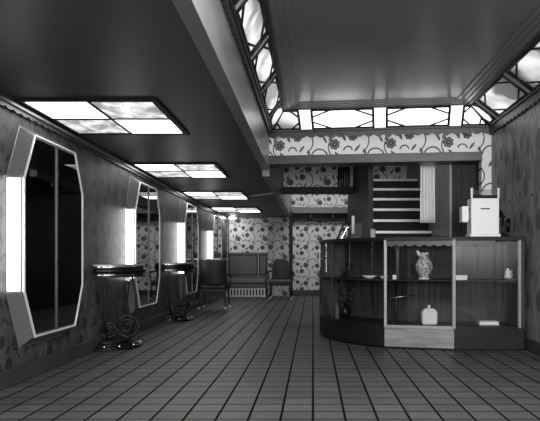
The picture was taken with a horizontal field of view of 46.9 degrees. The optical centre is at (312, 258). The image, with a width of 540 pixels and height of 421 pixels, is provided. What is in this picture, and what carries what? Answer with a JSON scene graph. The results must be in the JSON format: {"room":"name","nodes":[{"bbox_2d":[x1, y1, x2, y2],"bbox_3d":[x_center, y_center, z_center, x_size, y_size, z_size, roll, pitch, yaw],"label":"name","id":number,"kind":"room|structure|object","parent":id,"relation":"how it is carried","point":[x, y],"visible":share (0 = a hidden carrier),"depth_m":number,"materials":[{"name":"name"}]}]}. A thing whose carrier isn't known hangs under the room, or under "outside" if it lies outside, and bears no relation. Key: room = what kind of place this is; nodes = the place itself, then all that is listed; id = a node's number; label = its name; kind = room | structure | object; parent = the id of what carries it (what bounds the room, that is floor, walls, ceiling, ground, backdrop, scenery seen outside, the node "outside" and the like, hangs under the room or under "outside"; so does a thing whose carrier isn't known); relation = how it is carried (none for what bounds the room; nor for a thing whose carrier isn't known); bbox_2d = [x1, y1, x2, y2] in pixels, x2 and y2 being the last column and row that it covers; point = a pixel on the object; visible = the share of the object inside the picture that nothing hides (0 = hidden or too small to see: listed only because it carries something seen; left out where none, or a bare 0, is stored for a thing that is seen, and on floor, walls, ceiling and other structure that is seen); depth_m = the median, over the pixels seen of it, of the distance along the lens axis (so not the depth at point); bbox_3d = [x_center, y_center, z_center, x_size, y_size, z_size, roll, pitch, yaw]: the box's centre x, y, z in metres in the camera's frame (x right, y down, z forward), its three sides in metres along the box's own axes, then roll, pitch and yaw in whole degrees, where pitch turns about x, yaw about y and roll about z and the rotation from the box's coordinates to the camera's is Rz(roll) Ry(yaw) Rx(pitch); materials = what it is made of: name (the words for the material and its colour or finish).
{"room":"hair salon","nodes":[
{"label":"hair salon","id":0,"kind":"room"},
{"bbox_2d":[0,105,226,371],"bbox_3d":[-2.490,-1.000,7.700,0.200,4.000,19.400,0,0,0],"label":"wall","id":1,"kind":"structure","parent":0,"point":[104,183],"depth_m":6.91,"materials":[{"name":"paper"}]},
{"bbox_2d":[5,125,82,347],"bbox_3d":[-2.321,-0.180,5.450,0.154,1.813,1.276,0,0,0],"label":"wall mirror","id":2,"kind":"object","parent":1,"relation":"attached to","point":[44,192],"visible":1,"depth_m":5.15,"materials":[{"name":"grey mirror"}]},
{"bbox_2d":[25,139,81,332],"bbox_3d":[-2.257,-0.185,5.450,0.006,1.584,1.177,0,0,0],"label":"mirror glass","id":3,"kind":"object","parent":2,"relation":"attached to","point":[53,187],"depth_m":5.36,"materials":[{"name":"grey mirror"}]},
{"bbox_2d":[0,292,223,390],"bbox_3d":[-2.375,0.930,7.600,0.030,0.140,19.200,0,0,0],"label":"baseboard","id":4,"kind":"structure","parent":1,"relation":"attached to","point":[10,377],"depth_m":5.87,"materials":[{"name":"grey wood"}]},
{"bbox_2d":[0,91,227,221],"bbox_3d":[-2.375,-1.187,7.600,0.030,0.302,19.200,0,0,0],"label":"trim","id":5,"kind":"structure","parent":1,"relation":"attached to","point":[4,104],"depth_m":6.55,"materials":[{"name":"grey wood"}]},
{"bbox_2d":[125,176,159,314],"bbox_3d":[-2.321,-0.180,8.500,0.154,1.813,1.276,0,0,0],"label":"wall mirror","id":6,"kind":"object","parent":1,"relation":"attached to","point":[142,212],"visible":0.98,"depth_m":8.24,"materials":[{"name":"grey mirror"}]},
{"bbox_2d":[137,184,158,304],"bbox_3d":[-2.257,-0.185,8.500,0.006,1.584,1.177,0,0,0],"label":"mirror glass","id":7,"kind":"object","parent":6,"relation":"attached to","point":[147,196],"depth_m":8.49,"materials":[{"name":"grey"}]},
{"bbox_2d":[177,199,198,297],"bbox_3d":[-2.321,-0.180,11.550,0.154,1.813,1.276,0,0,0],"label":"wall mirror","id":8,"kind":"object","parent":1,"relation":"attached to","point":[187,223],"visible":0.91,"depth_m":11.22,"materials":[{"name":"grey mirror"}]},
{"bbox_2d":[186,205,197,291],"bbox_3d":[-2.257,-0.185,11.550,0.006,1.584,1.177,0,0,0],"label":"mirror glass","id":9,"kind":"object","parent":8,"relation":"attached to","point":[191,210],"depth_m":11.54,"materials":[{"name":"grey"}]},
{"bbox_2d":[197,208,200,300],"bbox_3d":[-2.380,-0.095,12.935,0.020,1.910,0.430,0,0,0],"label":"door","id":10,"kind":"structure","parent":1,"relation":"in","point":[198,209],"depth_m":12.95,"materials":[{"name":"black paint"}]},
{"bbox_2d":[207,212,221,258],"bbox_3d":[-2.321,-0.180,14.650,0.154,1.813,1.276,0,0,0],"label":"wall mirror","id":11,"kind":"object","parent":1,"relation":"attached to","point":[214,232],"visible":0.56,"depth_m":14.19,"materials":[{"name":"grey mirror"}]},
{"bbox_2d":[214,217,220,258],"bbox_3d":[-2.257,-0.185,14.650,0.006,1.584,1.177,0,0,0],"label":"mirror glass","id":12,"kind":"object","parent":11,"relation":"attached to","point":[217,220],"depth_m":14.63,"materials":[{"name":"grey"}]},
{"bbox_2d":[0,0,286,217],"bbox_3d":[-1.505,-1.298,7.600,1.770,0.322,19.200,0,0,0],"label":"ceiling","id":13,"kind":"structure","parent":0,"point":[49,48],"depth_m":4.30,"materials":[{"name":"grey paint"}]},
{"bbox_2d":[13,98,189,134],"bbox_3d":[-1.795,-1.259,5.530,1.130,0.040,1.305,0,-1,0],"label":"ceiling light","id":14,"kind":"object","parent":13,"relation":"attached to","point":[79,116],"visible":0.8,"depth_m":5.38,"materials":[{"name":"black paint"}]},
{"bbox_2d":[129,163,229,177],"bbox_3d":[-1.795,-1.227,8.580,1.130,0.040,1.305,0,-1,0],"label":"ceiling light","id":15,"kind":"object","parent":13,"relation":"attached to","point":[155,170],"visible":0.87,"depth_m":8.54,"materials":[{"name":"white glass"}]},
{"bbox_2d":[179,191,250,199],"bbox_3d":[-1.795,-1.196,11.600,1.130,0.040,1.305,0,-1,0],"label":"ceiling light","id":16,"kind":"object","parent":13,"relation":"attached to","point":[195,195],"visible":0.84,"depth_m":11.58,"materials":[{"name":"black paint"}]},
{"bbox_2d":[208,207,262,212],"bbox_3d":[-1.795,-1.164,14.600,1.130,0.040,1.305,0,-1,0],"label":"ceiling light","id":17,"kind":"object","parent":13,"relation":"attached to","point":[216,209],"visible":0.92,"depth_m":14.49,"materials":[{"name":"white glass"}]},
{"bbox_2d":[172,0,290,216],"bbox_3d":[-0.650,-2.070,7.600,0.100,1.860,19.200,0,0,0],"label":"ceiling beam","id":18,"kind":"structure","parent":0,"point":[206,22],"depth_m":4.62,"materials":[{"name":"grey paint"}]},
{"bbox_2d":[220,0,272,136],"bbox_3d":[-0.585,-1.705,3.275,0.030,0.070,10.551,0,0,0],"label":"trim","id":19,"kind":"structure","parent":18,"relation":"attached to","point":[225,3],"depth_m":5.16,"materials":[{"name":"grey wood"}]},
{"bbox_2d":[248,191,279,196],"bbox_3d":[-0.856,-1.182,11.495,0.262,0.060,1.083,0,0,-41],"label":"trim","id":20,"kind":"structure","parent":18,"relation":"attached to","point":[271,193],"depth_m":11.38,"materials":[{"name":"grey wood"}]},
{"bbox_2d":[289,211,292,295],"bbox_3d":[-0.600,-0.150,16.990,0.080,2.300,0.420,0,0,0],"label":"trim","id":21,"kind":"structure","parent":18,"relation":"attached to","point":[291,217],"depth_m":16.78,"materials":[{"name":"black wood"}]},
{"bbox_2d":[0,295,539,420],"bbox_3d":[-0.015,1.050,7.700,5.150,0.100,19.400,0,0,0],"label":"floor","id":22,"kind":"structure","parent":0,"point":[254,358],"depth_m":5.15,"materials":[{"name":"tile"}]},
{"bbox_2d":[93,264,145,351],"bbox_3d":[-2.153,0.530,7.080,0.471,0.940,0.884,0,0,0],"label":"console table","id":23,"kind":"object","parent":22,"relation":"on","point":[120,342],"visible":1,"depth_m":6.89,"materials":[{"name":"black metal"}]},
{"bbox_2d":[162,263,195,322],"bbox_3d":[-2.153,0.530,10.150,0.471,0.940,0.884,0,0,0],"label":"console table","id":24,"kind":"object","parent":22,"relation":"on","point":[167,267],"visible":1,"depth_m":9.96,"materials":[{"name":"black metal"}]},
{"bbox_2d":[198,259,231,308],"bbox_3d":[-2.000,0.496,12.595,0.682,1.007,0.634,0,0,0],"label":"armchair","id":25,"kind":"object","parent":22,"relation":"on","point":[213,274],"visible":1,"depth_m":12.36,"materials":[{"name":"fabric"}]},
{"bbox_2d":[226,253,267,296],"bbox_3d":[-1.800,0.412,16.805,1.120,1.175,0.770,0,0,0],"label":"banquette","id":26,"kind":"object","parent":22,"relation":"on","point":[249,278],"visible":0.86,"depth_m":16.95,"materials":[{"name":"leather"}]},
{"bbox_2d":[226,288,265,296],"bbox_3d":[-1.785,0.890,16.480,1.070,0.220,0.030,0,0,0],"label":"vent grille","id":27,"kind":"object","parent":26,"relation":"attached to","point":[234,292],"depth_m":16.47,"materials":[{"name":"grey metal"}]},
{"bbox_2d":[267,259,293,299],"bbox_3d":[-0.800,0.500,15.455,0.682,1.000,0.634,0,0,0],"label":"armchair","id":28,"kind":"object","parent":22,"relation":"on","point":[281,269],"visible":1,"depth_m":15.63,"materials":[{"name":"grey fabric"}]},
{"bbox_2d":[337,216,361,238],"bbox_3d":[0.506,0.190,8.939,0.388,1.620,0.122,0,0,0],"label":"cash register","id":29,"kind":"object","parent":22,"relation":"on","point":[356,228],"visible":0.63,"depth_m":8.92,"materials":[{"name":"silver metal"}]},
{"bbox_2d":[370,179,431,236],"bbox_3d":[1.360,-0.225,10.455,1.060,2.450,4.340,0,0,0],"label":"staircase","id":30,"kind":"structure","parent":22,"relation":"on","point":[396,202],"depth_m":10.43,"materials":[{"name":"black"}]},
{"bbox_2d":[319,236,525,350],"bbox_3d":[1.136,0.378,7.307,2.615,1.245,0.976,0,0,25],"label":"display case","id":31,"kind":"object","parent":22,"relation":"on","point":[485,294],"visible":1,"depth_m":7.31,"materials":[{"name":"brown wood"}]},
{"bbox_2d":[334,303,339,318],"bbox_3d":[0.297,0.640,7.680,0.070,0.200,0.070,0,0,0],"label":"bottle","id":32,"kind":"object","parent":31,"relation":"on","point":[336,309],"visible":1,"depth_m":7.66,"materials":[{"name":"grey glass"}]},
{"bbox_2d":[337,280,354,317],"bbox_3d":[0.417,0.499,7.853,0.240,0.482,0.165,0,0,0],"label":"branch arrangement","id":33,"kind":"object","parent":31,"relation":"on","point":[345,311],"visible":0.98,"depth_m":7.83,"materials":[{"name":"black plant"}]},
{"bbox_2d":[339,262,352,276],"bbox_3d":[0.419,0.129,7.800,0.183,0.201,0.100,0,0,0],"label":"ornament","id":34,"kind":"object","parent":31,"relation":"on","point":[346,269],"visible":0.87,"depth_m":7.79,"materials":[{"name":"black metal"}]},
{"bbox_2d":[362,275,376,277],"bbox_3d":[0.674,0.213,7.400,0.180,0.034,0.179,0,0,0],"label":"dish","id":35,"kind":"object","parent":31,"relation":"on","point":[365,276],"visible":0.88,"depth_m":7.36,"materials":[{"name":"white ceramic"}]},
{"bbox_2d":[391,282,400,322],"bbox_3d":[0.957,0.500,7.150,0.120,0.475,0.120,0,0,0],"label":"stand","id":36,"kind":"object","parent":31,"relation":"on","point":[395,320],"visible":0.98,"depth_m":7.13,"materials":[{"name":"black metal"}]},
{"bbox_2d":[393,245,401,278],"bbox_3d":[0.970,0.030,7.120,0.140,0.400,0.140,0,0,0],"label":"candlestick","id":37,"kind":"object","parent":31,"relation":"on","point":[397,248],"visible":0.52,"depth_m":7.10,"materials":[{"name":"grey metal"}]},
{"bbox_2d":[389,295,413,323],"bbox_3d":[1.003,0.572,7.008,0.282,0.337,0.031,0,0,-4],"label":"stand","id":38,"kind":"object","parent":31,"relation":"on","point":[406,295],"visible":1,"depth_m":7.00,"materials":[{"name":"grey metal"}]},
{"bbox_2d":[321,277,522,281],"bbox_3d":[1.136,0.237,7.311,2.550,0.015,0.907,0,0,25],"label":"shelf","id":39,"kind":"object","parent":31,"relation":"attached to","point":[376,279],"depth_m":7.30,"materials":[{"name":"grey wood"}]},
{"bbox_2d":[415,250,435,279],"bbox_3d":[1.253,0.064,6.977,0.204,0.331,0.196,0,0,42],"label":"pitcher","id":40,"kind":"object","parent":31,"relation":"on","point":[423,266],"visible":1,"depth_m":6.93,"materials":[{"name":"ceramic"}]},
{"bbox_2d":[420,305,437,324],"bbox_3d":[1.310,0.629,7.000,0.179,0.222,0.129,0,0,0],"label":"lidded jar","id":41,"kind":"object","parent":31,"relation":"on","point":[429,316],"visible":1,"depth_m":6.94,"materials":[{"name":"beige ceramic"}]},
{"bbox_2d":[456,275,466,279],"bbox_3d":[1.638,0.204,6.840,0.126,0.052,0.004,0,0,0],"label":"price card","id":42,"kind":"object","parent":31,"relation":"on","point":[458,277],"visible":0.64,"depth_m":6.84,"materials":[{"name":"white paper"}]},
{"bbox_2d":[460,188,500,236],"bbox_3d":[1.872,-0.517,6.980,0.420,0.545,0.220,0,0,0],"label":"machine","id":43,"kind":"object","parent":31,"relation":"on","point":[481,212],"visible":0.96,"depth_m":6.88,"materials":[{"name":"white plastic"}]},
{"bbox_2d":[469,195,496,198],"bbox_3d":[1.912,-0.693,6.970,0.274,0.035,0.160,0,0,0],"label":"tray","id":44,"kind":"object","parent":43,"relation":"on","point":[471,196],"depth_m":6.89,"materials":[{"name":"black paint"}]},
{"bbox_2d":[476,320,498,324],"bbox_3d":[1.970,0.718,7.000,0.220,0.040,0.150,0,0,0],"label":"book","id":45,"kind":"object","parent":31,"relation":"on","point":[479,322],"visible":1,"depth_m":6.93,"materials":[{"name":"white paper"}]},
{"bbox_2d":[499,210,510,235],"bbox_3d":[2.164,-0.402,7.075,0.164,0.313,0.148,0,0,-45],"label":"telephone","id":46,"kind":"object","parent":31,"relation":"on","point":[501,215],"visible":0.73,"depth_m":7.06,"materials":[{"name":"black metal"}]},
{"bbox_2d":[504,268,513,279],"bbox_3d":[2.213,0.166,7.000,0.115,0.128,0.102,0,0,0],"label":"figurine","id":47,"kind":"object","parent":31,"relation":"on","point":[509,275],"visible":0.99,"depth_m":6.98,"materials":[{"name":"white ceramic"}]},
{"bbox_2d":[268,217,288,295],"bbox_3d":[-0.927,-0.065,17.025,0.615,2.130,0.350,0,0,0],"label":"wall pier","id":48,"kind":"object","parent":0,"point":[278,227],"visible":0.71,"depth_m":16.85,"materials":[{"name":"paper"}]},
{"bbox_2d":[227,194,347,289],"bbox_3d":[-0.015,-1.050,17.300,4.750,4.100,0.200,0,0,0],"label":"wall","id":49,"kind":"structure","parent":0,"point":[246,235],"depth_m":17.20,"materials":[{"name":"paper"}]},
{"bbox_2d":[228,219,228,252],"bbox_3d":[-2.340,-0.625,17.175,0.040,0.950,0.050,0,0,0],"label":"trim","id":50,"kind":"structure","parent":49,"relation":"attached to","point":[228,219],"depth_m":17.15,"materials":[{"name":"grey wood"}]},
{"bbox_2d":[293,290,318,294],"bbox_3d":[0.090,0.930,17.185,1.420,0.140,0.030,0,0,0],"label":"baseboard","id":51,"kind":"structure","parent":49,"relation":"attached to","point":[295,292],"depth_m":17.17,"materials":[{"name":"grey wood"}]},
{"bbox_2d":[291,207,347,213],"bbox_3d":[0.640,-1.330,17.050,2.520,0.180,0.300,0,0,0],"label":"trim","id":52,"kind":"structure","parent":49,"relation":"attached to","point":[295,210],"depth_m":16.90,"materials":[{"name":"grey wood"}]},
{"bbox_2d":[293,214,347,220],"bbox_3d":[0.640,-1.140,17.070,2.520,0.200,0.260,0,0,0],"label":"trim","id":53,"kind":"structure","parent":49,"relation":"attached to","point":[296,217],"depth_m":17.06,"materials":[{"name":"black wood"}]},
{"bbox_2d":[283,166,405,186],"bbox_3d":[0.650,-2.225,12.675,2.500,1.550,0.150,0,0,0],"label":"wall","id":54,"kind":"structure","parent":0,"point":[293,176],"depth_m":12.60,"materials":[{"name":"paper"}]},
{"bbox_2d":[283,187,352,193],"bbox_3d":[0.100,-1.390,12.615,1.400,0.120,0.330,0,0,0],"label":"trim","id":55,"kind":"structure","parent":54,"relation":"attached to","point":[286,190],"depth_m":12.45,"materials":[{"name":"black wood"}]},
{"bbox_2d":[338,167,348,186],"bbox_3d":[0.618,-2.225,12.550,0.235,1.550,0.100,0,0,0],"label":"trim","id":56,"kind":"structure","parent":54,"relation":"attached to","point":[339,168],"depth_m":12.50,"materials":[{"name":"black wood"}]},
{"bbox_2d":[348,166,372,237],"bbox_3d":[0.848,-1.000,11.800,0.075,4.000,5.400,0,0,0],"label":"wall","id":57,"kind":"structure","parent":0,"point":[360,202],"depth_m":10.15,"materials":[{"name":"grey paint"}]},
{"bbox_2d":[269,132,490,194],"bbox_3d":[0.880,-1.000,8.451,2.998,4.000,0.149,0,0,7],"label":"wall","id":58,"kind":"structure","parent":0,"point":[462,142],"depth_m":8.35,"materials":[{"name":"paper"}]},
{"bbox_2d":[269,152,481,167],"bbox_3d":[0.807,-1.360,8.518,2.912,0.120,0.328,0,0,7],"label":"trim","id":59,"kind":"structure","parent":58,"relation":"attached to","point":[435,158],"depth_m":8.38,"materials":[{"name":"grey wood"}]},
{"bbox_2d":[270,125,488,138],"bbox_3d":[0.880,-1.702,8.359,2.985,0.095,0.035,0,0,7],"label":"trim","id":60,"kind":"structure","parent":58,"relation":"attached to","point":[446,131],"depth_m":8.34,"materials":[{"name":"grey wood"}]},
{"bbox_2d":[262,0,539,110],"bbox_3d":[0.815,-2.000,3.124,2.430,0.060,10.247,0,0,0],"label":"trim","id":61,"kind":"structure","parent":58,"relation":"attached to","point":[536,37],"depth_m":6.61,"materials":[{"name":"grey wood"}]},
{"bbox_2d":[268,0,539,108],"bbox_3d":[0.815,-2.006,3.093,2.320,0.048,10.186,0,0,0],"label":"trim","id":62,"kind":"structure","parent":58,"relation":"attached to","point":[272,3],"depth_m":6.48,"materials":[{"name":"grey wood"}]},
{"bbox_2d":[290,0,539,101],"bbox_3d":[0.865,-2.060,3.334,3.230,0.080,10.668,0,0,0],"label":"ceiling","id":63,"kind":"structure","parent":0,"point":[345,50],"depth_m":5.79,"materials":[{"name":"grey paint"}]},
{"bbox_2d":[232,0,283,129],"bbox_3d":[-0.487,-1.879,3.241,0.206,0.242,10.487,0,0,0],"label":"light","id":64,"kind":"object","parent":63,"relation":"attached to","point":[250,13],"visible":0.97,"depth_m":5.55,"materials":[{"name":"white glass"}]},
{"bbox_2d":[274,105,486,129],"bbox_3d":[0.863,-1.881,8.218,2.870,0.251,0.266,0,0,7],"label":"light","id":65,"kind":"object","parent":63,"relation":"attached to","point":[436,115],"visible":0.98,"depth_m":8.21,"materials":[{"name":"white glass"}]},
{"bbox_2d":[275,0,539,106],"bbox_3d":[0.815,-2.018,3.031,2.100,0.024,10.063,0,0,0],"label":"trim","id":66,"kind":"structure","parent":63,"relation":"attached to","point":[286,3],"depth_m":6.30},
{"bbox_2d":[471,39,539,124],"bbox_3d":[2.174,-1.882,3.073,0.312,0.256,10.151,0,0,0],"label":"light","id":67,"kind":"object","parent":63,"relation":"attached to","point":[523,76],"visible":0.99,"depth_m":6.74,"materials":[{"name":"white glass"}]},
{"bbox_2d":[406,165,451,236],"bbox_3d":[1.930,-1.000,10.710,0.060,4.000,4.180,0,0,0],"label":"wall","id":68,"kind":"structure","parent":0,"point":[442,227],"depth_m":9.17,"materials":[{"name":"grey wood"}]},
{"bbox_2d":[420,165,434,222],"bbox_3d":[1.650,-1.020,8.920,0.218,1.000,0.062,0,0,0],"label":"drape","id":69,"kind":"object","parent":68,"relation":"hanging from","point":[427,172],"visible":0.78,"depth_m":8.92,"materials":[{"name":"white fabric"}]},
{"bbox_2d":[452,163,478,236],"bbox_3d":[2.115,-1.000,8.575,0.370,4.000,0.090,0,0,0],"label":"wall","id":70,"kind":"structure","parent":0,"point":[465,177],"depth_m":8.55,"materials":[{"name":"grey wood"}]},
{"bbox_2d":[491,102,539,341],"bbox_3d":[2.460,-1.050,7.700,0.200,4.100,19.400,0,0,0],"label":"wall","id":71,"kind":"structure","parent":0,"point":[515,148],"depth_m":6.88,"materials":[{"name":"wood"}]},
{"bbox_2d":[488,86,539,134],"bbox_3d":[2.342,-1.690,3.101,0.035,0.120,10.202,0,0,0],"label":"trim","id":72,"kind":"structure","parent":71,"relation":"attached to","point":[534,98],"depth_m":7.12,"materials":[{"name":"grey wood"}]},
{"bbox_2d":[524,336,539,355],"bbox_3d":[2.345,0.930,3.075,0.030,0.140,10.150,0,0,0],"label":"baseboard","id":73,"kind":"structure","parent":71,"relation":"attached to","point":[531,345],"depth_m":6.58,"materials":[{"name":"grey wood"}]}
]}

